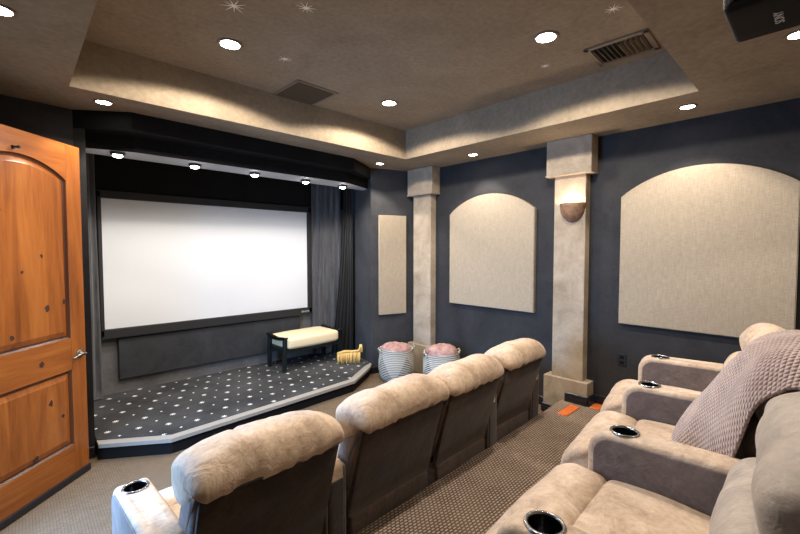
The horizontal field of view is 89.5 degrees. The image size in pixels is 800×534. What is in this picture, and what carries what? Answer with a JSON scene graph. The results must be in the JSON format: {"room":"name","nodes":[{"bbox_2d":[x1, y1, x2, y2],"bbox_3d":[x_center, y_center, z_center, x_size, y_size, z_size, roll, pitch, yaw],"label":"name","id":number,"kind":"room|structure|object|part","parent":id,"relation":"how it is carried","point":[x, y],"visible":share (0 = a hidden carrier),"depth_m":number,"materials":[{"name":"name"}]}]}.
{"room":"home theater","nodes":[
{"label":"home theater","id":0,"kind":"room"},
{"bbox_2d":[0,94,95,456],"bbox_3d":[-3.150,0.152,3.293,0.870,2.740,1.200,-2,3,-44],"label":"wall","id":1,"kind":"structure","parent":0,"point":[52,122],"depth_m":3.10,"materials":[{"name":"paint"}]},
{"bbox_2d":[89,446,94,458],"bbox_3d":[-2.495,1.482,3.199,0.118,0.090,0.018,-1,3,-30],"label":"baseboard","id":2,"kind":"structure","parent":1,"relation":"attached to","point":[91,449],"depth_m":3.21,"materials":[{"name":"black wood"}]},
{"bbox_2d":[86,153,102,400],"bbox_3d":[-3.057,0.086,3.971,0.035,2.505,0.178,1,3,18],"label":"stage curtain","id":3,"kind":"object","parent":1,"relation":"hanging from","point":[90,171],"visible":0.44,"depth_m":4.01,"materials":[{"name":"grey fabric"}]},
{"bbox_2d":[110,151,125,157],"bbox_3d":[-2.362,-0.937,3.377,0.110,0.042,0.110,-2,3,-44],"label":"puck light","id":4,"kind":"object","parent":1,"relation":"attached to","point":[117,154],"visible":1,"depth_m":3.35,"materials":[{"name":"black paint"}]},
{"bbox_2d":[188,163,200,168],"bbox_3d":[-1.951,-0.956,3.837,0.110,0.042,0.110,-2,3,-44],"label":"puck light","id":5,"kind":"object","parent":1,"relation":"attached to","point":[192,165],"visible":1,"depth_m":3.81,"materials":[{"name":"black paint"}]},
{"bbox_2d":[72,110,369,178],"bbox_3d":[-1.419,-1.187,4.182,3.080,0.139,0.520,-2,3,-44],"label":"trim","id":6,"kind":"structure","parent":1,"relation":"attached to","point":[129,124],"depth_m":3.58,"materials":[{"name":"black paint"}]},
{"bbox_2d":[85,132,367,189],"bbox_3d":[-1.462,-1.061,4.322,0.346,0.127,3.066,2,3,45],"label":"soffit","id":7,"kind":"structure","parent":1,"relation":"attached to","point":[135,148],"depth_m":3.85,"materials":[{"name":"black paint"}]},
{"bbox_2d":[249,172,259,176],"bbox_3d":[-1.537,-0.975,4.272,0.110,0.042,0.110,-2,3,-44],"label":"puck light","id":8,"kind":"object","parent":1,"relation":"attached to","point":[253,174],"visible":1,"depth_m":4.24,"materials":[{"name":"black paint"}]},
{"bbox_2d":[301,179,309,183],"bbox_3d":[-1.102,-0.993,4.714,0.110,0.042,0.110,-2,3,-44],"label":"puck light","id":9,"kind":"object","parent":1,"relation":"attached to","point":[305,181],"visible":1,"depth_m":4.68,"materials":[{"name":"black paint"}]},
{"bbox_2d":[95,189,342,394],"bbox_3d":[-2.026,0.067,5.294,3.760,2.740,0.150,-2,3,-44],"label":"wall","id":10,"kind":"structure","parent":0,"point":[111,382],"depth_m":4.63,"materials":[{"name":"paint"}]},
{"bbox_2d":[95,189,311,339],"bbox_3d":[-2.185,-0.054,4.966,2.465,1.530,0.090,-2,3,-44],"label":"projection screen","id":11,"kind":"object","parent":10,"relation":"attached to","point":[167,263],"visible":0.99,"depth_m":4.74,"materials":[{"name":"white fabric"}]},
{"bbox_2d":[117,316,299,379],"bbox_3d":[-2.206,0.940,5.012,2.140,0.440,0.057,-2,3,-44],"label":"speaker panel","id":12,"kind":"object","parent":10,"relation":"attached to","point":[139,355],"visible":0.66,"depth_m":4.77,"materials":[{"name":"grey fabric"}]},
{"bbox_2d":[94,154,342,209],"bbox_3d":[-2.044,-1.065,5.091,3.280,0.459,0.049,-2,3,-44],"label":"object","id":13,"kind":"structure","parent":10,"relation":"attached to","point":[112,173],"depth_m":4.71,"materials":[{"name":"black paint"}]},
{"bbox_2d":[95,360,371,447],"bbox_3d":[-1.519,1.346,4.648,3.270,0.030,1.558,-2,3,-44],"label":"trim","id":14,"kind":"structure","parent":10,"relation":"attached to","point":[147,440],"depth_m":3.59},
{"bbox_2d":[94,352,368,439],"bbox_3d":[-1.548,1.326,4.678,3.270,0.006,1.473,-2,3,-44],"label":"floor","id":15,"kind":"structure","parent":14,"relation":"on","point":[169,408],"depth_m":4.19,"materials":[{"name":"black carpet"}]},
{"bbox_2d":[266,324,341,372],"bbox_3d":[-1.272,1.072,5.436,0.491,0.439,0.888,2,3,44],"label":"bench","id":16,"kind":"object","parent":15,"relation":"on","point":[292,341],"visible":0.99,"depth_m":5.25,"materials":[{"name":"beige fabric"}]},
{"bbox_3d":[-1.702,1.092,5.274,0.044,0.412,0.054,2,3,44],"label":"leg","id":17,"kind":"part","parent":16,"relation":"part of","materials":[{"name":"black paint"}]},
{"bbox_3d":[-1.567,0.894,5.132,0.485,0.060,0.048,2,3,44],"label":"arm rail","id":18,"kind":"part","parent":16,"relation":"part of","materials":[{"name":"black paint"}]},
{"bbox_3d":[-1.430,1.103,5.008,0.044,0.412,0.054,2,3,44],"label":"leg","id":19,"kind":"part","parent":16,"relation":"part of","materials":[{"name":"black paint"}]},
{"bbox_3d":[-1.274,1.038,5.437,0.408,0.052,0.828,2,3,44],"label":"seat frame","id":20,"kind":"part","parent":16,"relation":"part of","materials":[{"name":"black paint"}]},
{"bbox_2d":[272,326,337,348],"bbox_3d":[-1.270,0.942,5.429,0.485,0.164,0.784,2,3,44],"label":"cushion","id":21,"kind":"object","parent":16,"relation":"on","point":[318,336],"depth_m":5.27,"materials":[{"name":"beige fabric"}]},
{"bbox_3d":[-1.118,1.067,5.870,0.044,0.412,0.054,2,3,44],"label":"leg","id":22,"kind":"part","parent":16,"relation":"part of","materials":[{"name":"black paint"}]},
{"bbox_3d":[-0.982,0.869,5.729,0.485,0.060,0.048,2,3,44],"label":"arm rail","id":23,"kind":"part","parent":16,"relation":"part of","materials":[{"name":"black paint"}]},
{"bbox_3d":[-0.847,1.078,5.604,0.044,0.412,0.054,2,3,44],"label":"leg","id":24,"kind":"part","parent":16,"relation":"part of","materials":[{"name":"black paint"}]},
{"bbox_2d":[337,344,362,363],"bbox_3d":[-0.669,1.167,5.414,0.351,0.242,0.075,-1,3,-16],"label":"animal figurine","id":25,"kind":"object","parent":15,"relation":"on","point":[344,355],"visible":1,"depth_m":5.41,"materials":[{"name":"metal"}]},
{"bbox_3d":[-0.673,1.109,5.426,0.350,0.126,0.045,-1,3,-16],"label":"cord","id":26,"kind":"part","parent":25,"relation":"part of","materials":[{"name":"gold metal"}]},
{"bbox_2d":[311,183,340,353],"bbox_3d":[-1.065,0.006,5.856,0.416,2.505,0.060,-1,2,-14],"label":"stage curtain","id":27,"kind":"object","parent":10,"relation":"hanging from","point":[325,200],"visible":0.82,"depth_m":5.85,"materials":[{"name":"grey fabric"}]},
{"bbox_2d":[95,368,370,459],"bbox_3d":[-1.530,1.413,4.662,3.270,0.105,1.528,-2,3,-44],"label":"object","id":28,"kind":"structure","parent":0,"point":[162,448],"depth_m":3.46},
{"bbox_2d":[0,371,542,533],"bbox_3d":[-0.212,1.585,3.010,4.650,0.100,6.250,-2,3,-44],"label":"floor","id":29,"kind":"structure","parent":0,"point":[83,506],"depth_m":2.78,"materials":[{"name":"beige carpet"}]},
{"bbox_2d":[111,410,345,533],"bbox_3d":[-0.812,1.110,1.974,0.918,0.901,0.890,2,3,44],"label":"recliner","id":30,"kind":"object","parent":29,"relation":"on","point":[284,473],"visible":1,"depth_m":1.68,"materials":[{"name":"beige fabric"}]},
{"bbox_3d":[-1.103,1.286,1.653,0.594,0.521,0.014,2,3,44],"label":"panel","id":31,"kind":"part","parent":30,"relation":"part of","materials":[{"name":"beige fabric"}]},
{"bbox_3d":[-1.066,1.280,1.712,0.614,0.558,0.138,2,3,44],"label":"arm","id":32,"kind":"part","parent":30,"relation":"part of"},
{"bbox_2d":[170,503,180,518],"bbox_3d":[-0.809,1.236,1.992,0.506,0.183,0.608,2,3,44],"label":"seat cushion","id":33,"kind":"object","parent":30,"relation":"on","point":[175,507],"depth_m":1.93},
{"bbox_3d":[-0.591,1.050,1.774,0.249,0.514,0.656,2,3,44],"label":"backrest","id":34,"kind":"part","parent":30,"relation":"part of","materials":[{"name":"beige fabric"}]},
{"bbox_2d":[171,410,343,504],"bbox_3d":[-0.589,0.803,1.761,0.318,0.269,0.680,2,3,44],"label":"cushion","id":35,"kind":"object","parent":30,"relation":"on","point":[249,463],"depth_m":1.62,"materials":[{"name":"beige fabric"}]},
{"bbox_3d":[-0.558,1.074,1.742,0.169,0.519,0.632,2,3,44],"label":"panel","id":36,"kind":"part","parent":30,"relation":"part of","materials":[{"name":"fabric"}]},
{"bbox_3d":[-0.574,1.263,2.201,0.594,0.522,0.014,2,3,44],"label":"panel","id":37,"kind":"part","parent":30,"relation":"part of","materials":[{"name":"beige leather"}]},
{"bbox_3d":[-0.331,1.305,2.048,0.038,0.460,0.100,2,3,44],"label":"panel","id":38,"kind":"part","parent":30,"relation":"part of","materials":[{"name":"fabric"}]},
{"bbox_3d":[-0.544,1.257,2.252,0.614,0.558,0.116,2,3,44],"label":"arm","id":39,"kind":"part","parent":30,"relation":"part of"},
{"bbox_3d":[-0.495,1.260,2.284,0.594,0.522,0.014,2,3,44],"label":"panel","id":40,"kind":"part","parent":30,"relation":"part of","materials":[{"name":"fabric"}]},
{"bbox_2d":[336,373,448,533],"bbox_3d":[-0.252,1.088,2.544,0.917,0.897,0.700,2,3,44],"label":"recliner","id":41,"kind":"object","parent":29,"relation":"on","point":[389,428],"visible":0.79,"depth_m":2.20,"materials":[{"name":"brown fabric"}]},
{"bbox_3d":[-0.038,1.026,2.335,0.248,0.514,0.676,2,3,44],"label":"backrest","id":42,"kind":"part","parent":41,"relation":"part of","materials":[{"name":"beige leather"}]},
{"bbox_2d":[336,373,448,437],"bbox_3d":[-0.025,0.783,2.312,0.287,0.266,0.700,2,3,44],"label":"cushion","id":43,"kind":"object","parent":41,"relation":"on","point":[396,407],"depth_m":2.17,"materials":[{"name":"beige fabric"}]},
{"bbox_3d":[-0.005,1.050,2.304,0.170,0.519,0.652,2,3,44],"label":"panel","id":44,"kind":"part","parent":41,"relation":"part of","materials":[{"name":"fabric"}]},
{"bbox_2d":[378,344,414,381],"bbox_3d":[-0.046,1.224,5.183,0.460,0.435,0.465,2,3,34],"label":"woven basket","id":45,"kind":"object","parent":29,"relation":"on","point":[391,365],"visible":0.77,"depth_m":4.99,"materials":[{"name":"wicker"}]},
{"bbox_2d":[381,341,410,351],"bbox_3d":[-0.046,1.078,5.172,0.392,0.228,0.392,-2,3,-44],"label":"folded throw","id":46,"kind":"object","parent":45,"relation":"in","point":[394,346],"visible":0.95,"depth_m":5.08,"materials":[{"name":"pink fabric"}]},
{"bbox_2d":[423,347,460,374],"bbox_3d":[0.516,1.234,4.967,0.468,0.435,0.466,1,3,31],"label":"woven basket","id":47,"kind":"object","parent":29,"relation":"on","point":[429,362],"visible":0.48,"depth_m":4.79,"materials":[{"name":"wicker"}]},
{"bbox_2d":[426,343,457,355],"bbox_3d":[0.514,1.072,4.960,0.392,0.258,0.392,-2,3,-44],"label":"folded throw","id":48,"kind":"object","parent":47,"relation":"in","point":[440,349],"visible":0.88,"depth_m":4.84,"materials":[{"name":"pink fabric"}]},
{"bbox_2d":[427,354,503,486],"bbox_3d":[0.264,1.065,3.062,0.918,0.899,0.747,2,3,44],"label":"recliner","id":49,"kind":"object","parent":29,"relation":"on","point":[467,424],"visible":0.52,"depth_m":2.72,"materials":[{"name":"brown fabric"}]},
{"bbox_3d":[0.442,1.007,2.820,0.249,0.514,0.626,2,3,44],"label":"backrest","id":50,"kind":"part","parent":49,"relation":"part of","materials":[{"name":"beige leather"}]},
{"bbox_2d":[427,354,503,395],"bbox_3d":[0.457,0.762,2.795,0.288,0.269,0.650,2,3,44],"label":"cushion","id":51,"kind":"object","parent":49,"relation":"on","point":[475,374],"depth_m":2.67,"materials":[{"name":"beige fabric"}]},
{"bbox_3d":[0.475,1.030,2.788,0.170,0.519,0.602,2,3,44],"label":"panel","id":52,"kind":"part","parent":49,"relation":"part of","materials":[{"name":"fabric"}]},
{"bbox_3d":[0.449,1.220,3.236,0.595,0.522,0.014,2,3,44],"label":"panel","id":53,"kind":"part","parent":49,"relation":"part of","materials":[{"name":"beige leather"}]},
{"bbox_3d":[0.693,1.261,3.083,0.038,0.460,0.102,2,3,44],"label":"panel","id":54,"kind":"part","parent":49,"relation":"part of","materials":[{"name":"fabric"}]},
{"bbox_3d":[0.530,1.216,3.319,0.594,0.521,0.014,2,3,44],"label":"panel","id":55,"kind":"part","parent":49,"relation":"part of","materials":[{"name":"fabric"}]},
{"bbox_2d":[484,338,545,441],"bbox_3d":[0.769,1.042,3.608,0.746,0.901,0.919,-2,3,-45],"label":"recliner","id":56,"kind":"object","parent":29,"relation":"on","point":[517,392],"visible":0.48,"depth_m":3.28,"materials":[{"name":"beige fabric"}]},
{"bbox_3d":[0.938,0.983,3.355,0.611,0.513,0.249,-2,3,-45],"label":"backrest","id":57,"kind":"part","parent":56,"relation":"part of","materials":[{"name":"beige fabric"}]},
{"bbox_2d":[484,338,545,370],"bbox_3d":[0.950,0.737,3.332,0.635,0.269,0.290,-2,3,-45],"label":"cushion","id":58,"kind":"object","parent":56,"relation":"on","point":[522,354],"depth_m":3.20,"materials":[{"name":"beige fabric"}]},
{"bbox_3d":[0.970,1.007,3.323,0.587,0.519,0.170,-2,3,-45],"label":"panel","id":59,"kind":"part","parent":56,"relation":"part of","materials":[{"name":"fabric"}]},
{"bbox_3d":[0.949,1.197,3.766,0.014,0.522,0.594,-2,3,-45],"label":"panel","id":60,"kind":"part","parent":56,"relation":"part of","materials":[{"name":"beige leather"}]},
{"bbox_3d":[1.194,1.239,3.613,0.117,0.460,0.038,-2,3,-45],"label":"panel","id":61,"kind":"part","parent":56,"relation":"part of","materials":[{"name":"fabric"}]},
{"bbox_3d":[1.042,1.194,3.858,0.014,0.521,0.594,-2,3,-45],"label":"panel","id":62,"kind":"part","parent":56,"relation":"part of","materials":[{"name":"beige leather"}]},
{"bbox_2d":[352,168,413,366],"bbox_3d":[-0.431,0.043,5.881,0.640,2.740,1.200,-2,3,-44],"label":"wall","id":63,"kind":"structure","parent":0,"point":[386,193],"depth_m":5.53,"materials":[{"name":"paint"}]},
{"bbox_2d":[331,188,352,354],"bbox_3d":[-0.837,0.013,5.780,0.314,2.513,0.042,0,2,-5],"label":"stage curtain","id":64,"kind":"object","parent":63,"relation":"hanging from","point":[344,309],"visible":0.84,"depth_m":5.79,"materials":[{"name":"black fabric"}]},
{"bbox_2d":[371,366,378,373],"bbox_3d":[-0.091,1.382,5.562,0.649,0.090,0.018,-1,3,-26],"label":"baseboard","id":65,"kind":"structure","parent":63,"relation":"attached to","point":[375,369],"depth_m":5.43,"materials":[{"name":"black wood"}]},
{"bbox_2d":[378,215,405,314],"bbox_3d":[-0.102,-0.028,5.482,0.400,1.335,0.044,-1,3,-26],"label":"acoustic panel","id":66,"kind":"object","parent":63,"relation":"attached to","point":[391,228],"visible":1,"depth_m":5.45,"materials":[{"name":"beige fabric"}]},
{"bbox_2d":[0,0,799,170],"bbox_3d":[-0.212,-1.458,2.882,4.650,0.510,6.250,-2,3,-44],"label":"ceiling","id":67,"kind":"structure","parent":0,"point":[465,77],"depth_m":2.86,"materials":[{"name":"brown paint"}]},
{"bbox_2d":[0,4,17,18],"bbox_3d":[-1.799,-1.152,1.812,0.124,0.009,0.124,-2,3,-44],"label":"recessed light","id":68,"kind":"object","parent":67,"relation":"in","point":[5,12],"visible":1,"depth_m":1.83,"materials":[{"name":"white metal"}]},
{"bbox_2d":[93,99,113,105],"bbox_3d":[-2.163,-1.200,2.947,0.124,0.009,0.124,-2,3,-44],"label":"recessed light","id":69,"kind":"object","parent":67,"relation":"in","point":[97,101],"visible":1,"depth_m":2.94,"materials":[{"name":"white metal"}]},
{"bbox_2d":[217,38,242,50],"bbox_3d":[-1.164,-1.522,2.766,0.168,0.009,0.168,-2,3,-44],"label":"recessed light","id":70,"kind":"object","parent":67,"relation":"in","point":[229,44],"visible":1,"depth_m":2.76,"materials":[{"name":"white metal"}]},
{"bbox_2d":[224,0,242,11],"bbox_3d":[-0.957,-1.509,2.334,0.131,0.001,0.146,-2,3,-44],"label":"star","id":71,"kind":"object","parent":67,"relation":"attached to","point":[234,6],"visible":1,"depth_m":2.33,"materials":[{"name":"beige paint"}]},
{"bbox_2d":[297,2,311,11],"bbox_3d":[-0.549,-1.509,2.350,0.094,0.001,0.114,1,3,26],"label":"star","id":72,"kind":"object","parent":67,"relation":"attached to","point":[304,7],"visible":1,"depth_m":2.36,"materials":[{"name":"beige paint"}]},
{"bbox_2d":[273,79,338,105],"bbox_3d":[-0.855,-1.559,3.640,0.420,0.009,0.450,-2,3,-45],"label":"ceiling vent","id":73,"kind":"object","parent":67,"relation":"in","point":[298,90],"visible":1,"depth_m":3.62,"materials":[{"name":"brown metal"}]},
{"bbox_2d":[380,100,397,106],"bbox_3d":[-0.103,-1.569,3.873,0.168,0.009,0.168,-2,3,-44],"label":"recessed light","id":74,"kind":"object","parent":67,"relation":"in","point":[388,103],"visible":1,"depth_m":3.87,"materials":[{"name":"white metal"}]},
{"bbox_2d":[468,153,478,156],"bbox_3d":[0.826,-1.268,4.570,0.124,0.009,0.124,-2,3,-44],"label":"recessed light","id":75,"kind":"object","parent":67,"relation":"in","point":[471,154],"visible":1,"depth_m":4.55,"materials":[{"name":"white metal"}]},
{"bbox_2d":[533,30,559,44],"bbox_3d":[0.967,-1.518,2.675,0.168,0.009,0.168,-2,3,-44],"label":"recessed light","id":76,"kind":"object","parent":67,"relation":"in","point":[545,37],"visible":1,"depth_m":2.67,"materials":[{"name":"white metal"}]},
{"bbox_2d":[604,5,620,12],"bbox_3d":[1.247,-1.510,2.366,0.096,0.001,0.089,-1,3,-26],"label":"star","id":77,"kind":"object","parent":67,"relation":"attached to","point":[613,8],"visible":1,"depth_m":2.37,"materials":[{"name":"beige paint"}]},
{"bbox_2d":[583,28,660,66],"bbox_3d":[1.551,-1.517,2.826,0.400,0.025,0.340,2,3,44],"label":"ceiling vent","id":78,"kind":"object","parent":67,"relation":"in","point":[643,41],"visible":1,"depth_m":2.80,"materials":[{"name":"brown metal"}]},
{"bbox_2d":[678,104,697,110],"bbox_3d":[2.167,-1.204,3.042,0.124,0.009,0.124,-2,3,-44],"label":"recessed light","id":79,"kind":"object","parent":67,"relation":"in","point":[688,106],"visible":1,"depth_m":3.04,"materials":[{"name":"white metal"}]},
{"bbox_2d":[723,0,799,41],"bbox_3d":[1.341,-0.969,1.183,0.312,0.320,0.599,-2,3,-44],"label":"projector","id":80,"kind":"object","parent":67,"relation":"hanging from","point":[747,19],"visible":1,"depth_m":1.31,"materials":[{"name":"black plastic"}]},
{"bbox_2d":[783,29,799,41],"bbox_3d":[1.999,-1.160,2.017,0.124,0.009,0.124,-2,3,-44],"label":"recessed light","id":81,"kind":"object","parent":67,"relation":"in","point":[795,35],"visible":1,"depth_m":2.03,"materials":[{"name":"white metal"}]},
{"bbox_2d":[407,166,439,373],"bbox_3d":[0.311,0.061,5.446,0.167,2.740,0.459,-2,3,-44],"label":"column","id":82,"kind":"structure","parent":0,"point":[423,183],"depth_m":5.39,"materials":[{"name":"beige paint"}]},
{"bbox_2d":[356,400,599,533],"bbox_3d":[0.390,1.477,2.359,4.390,0.170,0.745,-2,3,-44],"label":"floor","id":83,"kind":"structure","parent":0,"point":[471,498],"depth_m":2.59,"materials":[{"name":"carpet"}]},
{"bbox_2d":[557,405,579,415],"bbox_3d":[1.563,1.330,3.746,0.290,0.008,0.090,-2,3,-44],"label":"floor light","id":84,"kind":"object","parent":83,"relation":"on","point":[569,409],"visible":1,"depth_m":3.73,"materials":[{"name":"orange"}]},
{"bbox_2d":[590,403,601,409],"bbox_3d":[1.870,1.326,3.830,0.150,0.008,0.080,-2,3,-44],"label":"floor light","id":85,"kind":"object","parent":83,"relation":"on","point":[596,406],"visible":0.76,"depth_m":3.83,"materials":[{"name":"orange"}]},
{"bbox_2d":[543,134,597,404],"bbox_3d":[1.682,0.121,4.008,0.167,2.740,0.454,-2,3,-44],"label":"column","id":86,"kind":"structure","parent":0,"point":[571,162],"depth_m":3.96,"materials":[{"name":"beige paint"}]},
{"bbox_2d":[559,202,585,221],"bbox_3d":[1.642,-0.525,3.894,0.124,0.182,0.248,-2,3,-44],"label":"wall sconce","id":87,"kind":"object","parent":86,"relation":"attached to","point":[570,211],"visible":1,"depth_m":3.85,"materials":[{"name":"ceramic"}]},
{"bbox_2d":[435,98,799,395],"bbox_3d":[1.420,0.101,4.504,0.140,2.740,6.250,-2,3,-44],"label":"wall","id":88,"kind":"structure","parent":0,"point":[767,136],"depth_m":3.82,"materials":[{"name":"paint"}]},
{"bbox_2d":[449,193,536,312],"bbox_3d":[1.048,-0.190,4.745,0.049,1.330,1.160,-2,3,-44],"label":"acoustic panel","id":89,"kind":"object","parent":88,"relation":"attached to","point":[493,235],"visible":1,"depth_m":4.66,"materials":[{"name":"beige fabric"}]},
{"bbox_2d":[538,395,552,410],"bbox_3d":[1.070,1.419,4.699,0.171,0.090,1.765,-2,3,-44],"label":"baseboard","id":90,"kind":"structure","parent":88,"relation":"attached to","point":[544,406],"depth_m":4.16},
{"bbox_2d":[564,392,606,406],"bbox_3d":[1.929,1.286,3.792,0.171,0.090,0.705,-2,3,-44],"label":"baseboard","id":91,"kind":"structure","parent":88,"relation":"attached to","point":[589,401],"depth_m":3.90,"materials":[{"name":"black wood"}]},
{"bbox_2d":[618,353,625,366],"bbox_3d":[2.062,0.863,3.752,0.010,0.116,0.072,-2,3,-44],"label":"wall outlet","id":92,"kind":"object","parent":88,"relation":"attached to","point":[621,357],"visible":1,"depth_m":3.75,"materials":[{"name":"black plastic"}]},
{"bbox_2d":[618,163,799,337],"bbox_3d":[2.433,-0.144,3.292,0.049,1.360,1.165,-2,3,-44],"label":"acoustic panel","id":93,"kind":"object","parent":88,"relation":"attached to","point":[713,249],"visible":0.98,"depth_m":3.21,"materials":[{"name":"beige fabric"}]},
{"bbox_3d":[1.257,1.430,1.446,4.390,0.340,1.770,-2,3,-44],"label":"floor","id":94,"kind":"structure","parent":0,"visible":0},
{"bbox_2d":[485,392,799,533],"bbox_3d":[0.781,0.795,1.227,0.936,0.914,0.889,2,3,43],"label":"recliner","id":95,"kind":"object","parent":94,"relation":"on","point":[634,481],"visible":1,"depth_m":1.36,"materials":[{"name":"beige fabric"}]},
{"bbox_3d":[0.519,0.971,0.964,0.614,0.558,0.123,2,3,43],"label":"arm","id":96,"kind":"part","parent":95,"relation":"part of"},
{"bbox_2d":[573,480,710,533],"bbox_3d":[0.772,0.927,1.244,0.505,0.183,0.618,2,3,43],"label":"seat cushion","id":97,"kind":"object","parent":95,"relation":"on","point":[599,506],"depth_m":1.39,"materials":[{"name":"beige fabric"}]},
{"bbox_3d":[1.008,0.954,1.460,0.595,0.522,0.014,2,3,43],"label":"panel","id":98,"kind":"part","parent":95,"relation":"part of","materials":[{"name":"fabric"}]},
{"bbox_3d":[1.038,0.948,1.512,0.614,0.558,0.120,2,3,43],"label":"arm","id":99,"kind":"part","parent":95,"relation":"part of"},
{"bbox_2d":[709,457,756,533],"bbox_3d":[0.943,0.739,1.074,0.197,0.294,0.614,2,3,43],"label":"lumbar cushion","id":100,"kind":"object","parent":95,"relation":"on","point":[733,509],"depth_m":1.09,"materials":[{"name":"beige fabric"}]},
{"bbox_3d":[0.992,0.739,1.028,0.249,0.518,0.666,2,3,43],"label":"backrest","id":101,"kind":"part","parent":95,"relation":"part of","materials":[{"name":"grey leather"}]},
{"bbox_2d":[751,392,799,533],"bbox_3d":[1.030,0.482,0.981,0.255,0.267,0.690,2,3,43],"label":"cushion","id":102,"kind":"object","parent":95,"relation":"on","point":[775,468],"depth_m":0.85,"materials":[{"name":"beige fabric"}]},
{"bbox_2d":[561,381,799,468],"bbox_3d":[1.313,0.775,1.862,0.920,0.900,0.716,2,3,39],"label":"recliner","id":103,"kind":"object","parent":94,"relation":"on","point":[648,407],"visible":0.17,"depth_m":2.07,"materials":[{"name":"beige fabric"}]},
{"bbox_2d":[634,420,674,440],"bbox_3d":[1.272,0.902,1.831,0.505,0.181,0.538,2,3,39],"label":"seat cushion","id":104,"kind":"object","parent":103,"relation":"on","point":[664,429],"depth_m":2.03,"materials":[{"name":"beige fabric"}]},
{"bbox_3d":[1.468,0.930,2.032,0.594,0.521,0.014,2,3,39],"label":"panel","id":105,"kind":"part","parent":103,"relation":"part of","materials":[{"name":"grey fabric"}]},
{"bbox_3d":[1.498,0.924,2.089,0.614,0.558,0.128,2,3,39],"label":"arm","id":106,"kind":"part","parent":103,"relation":"part of"},
{"bbox_2d":[671,330,799,457],"bbox_3d":[1.492,0.537,1.565,0.661,0.573,0.779,-2,3,-44],"label":"throw blanket","id":107,"kind":"object","parent":103,"relation":"on","point":[717,420],"visible":0.94,"depth_m":1.49,"materials":[{"name":"pink fabric"}]},
{"bbox_3d":[1.506,0.716,1.631,0.247,0.512,0.586,2,3,39],"label":"backrest","id":108,"kind":"part","parent":103,"relation":"part of","materials":[{"name":"brown fabric"}]},
{"bbox_2d":[755,390,799,420],"bbox_3d":[1.540,0.469,1.593,0.244,0.267,0.610,2,3,39],"label":"cushion","id":109,"kind":"object","parent":103,"relation":"on","point":[759,411],"depth_m":1.43,"materials":[{"name":"beige fabric"}]},
{"bbox_2d":[600,323,784,413],"bbox_3d":[1.761,0.754,2.438,0.922,0.896,0.696,2,3,36],"label":"recliner","id":110,"kind":"object","parent":94,"relation":"on","point":[695,375],"visible":0.14,"depth_m":2.61,"materials":[{"name":"beige fabric"}]},
{"bbox_3d":[1.927,0.900,2.664,0.614,0.558,0.133,2,3,36],"label":"arm","id":111,"kind":"part","parent":110,"relation":"part of"},
{"bbox_3d":[1.900,0.906,2.603,0.594,0.522,0.014,2,3,36],"label":"panel","id":112,"kind":"part","parent":110,"relation":"part of","materials":[{"name":"grey fabric"}]},
{"bbox_2d":[722,351,740,368],"bbox_3d":[1.911,0.669,2.255,0.189,0.333,0.509,2,3,36],"label":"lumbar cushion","id":113,"kind":"object","parent":110,"relation":"on","point":[734,354],"depth_m":2.39,"materials":[{"name":"beige fabric"}]},
{"bbox_2d":[739,323,784,349],"bbox_3d":[2.003,0.447,2.178,0.240,0.261,0.585,2,3,36],"label":"cushion","id":114,"kind":"object","parent":110,"relation":"on","point":[757,330],"depth_m":2.18,"materials":[{"name":"beige fabric"}]},
{"bbox_3d":[-1.438,0.250,0.955,0.120,2.740,5.050,-2,3,-44],"label":"wall","id":115,"kind":"structure","parent":0,"visible":0},
{"bbox_2d":[0,124,90,530],"bbox_3d":[-2.358,0.346,2.550,0.106,2.401,0.920,0,2,1],"label":"door","id":116,"kind":"structure","parent":115,"relation":"in","point":[44,442],"depth_m":2.65,"materials":[{"name":"brown wood"}]},
{"bbox_3d":[-2.386,-0.725,2.506,0.044,0.257,0.670,0,2,1],"label":"rail","id":117,"kind":"part","parent":116,"relation":"part of","materials":[{"name":"brown wood"}]},
{"bbox_3d":[-2.382,-0.092,2.532,0.030,1.230,0.670,0,2,1],"label":"panel","id":118,"kind":"part","parent":116,"relation":"part of","materials":[{"name":"brown wood"}]},
{"bbox_3d":[-2.386,0.638,2.563,0.044,0.230,0.670,0,2,1],"label":"rail","id":119,"kind":"part","parent":116,"relation":"part of","materials":[{"name":"brown wood"}]},
{"bbox_3d":[-2.382,1.025,2.579,0.030,0.545,0.670,0,2,1],"label":"panel","id":120,"kind":"part","parent":116,"relation":"part of","materials":[{"name":"brown wood"}]},
{"bbox_3d":[-2.386,1.413,2.596,0.044,0.233,0.670,0,2,1],"label":"rail","id":121,"kind":"part","parent":116,"relation":"part of","materials":[{"name":"brown wood"}]},
{"bbox_3d":[-2.325,0.637,2.926,0.059,0.060,0.143,0,2,1],"label":"handle","id":122,"kind":"part","parent":116,"relation":"part of","materials":[{"name":"silver metal"}]}
]}

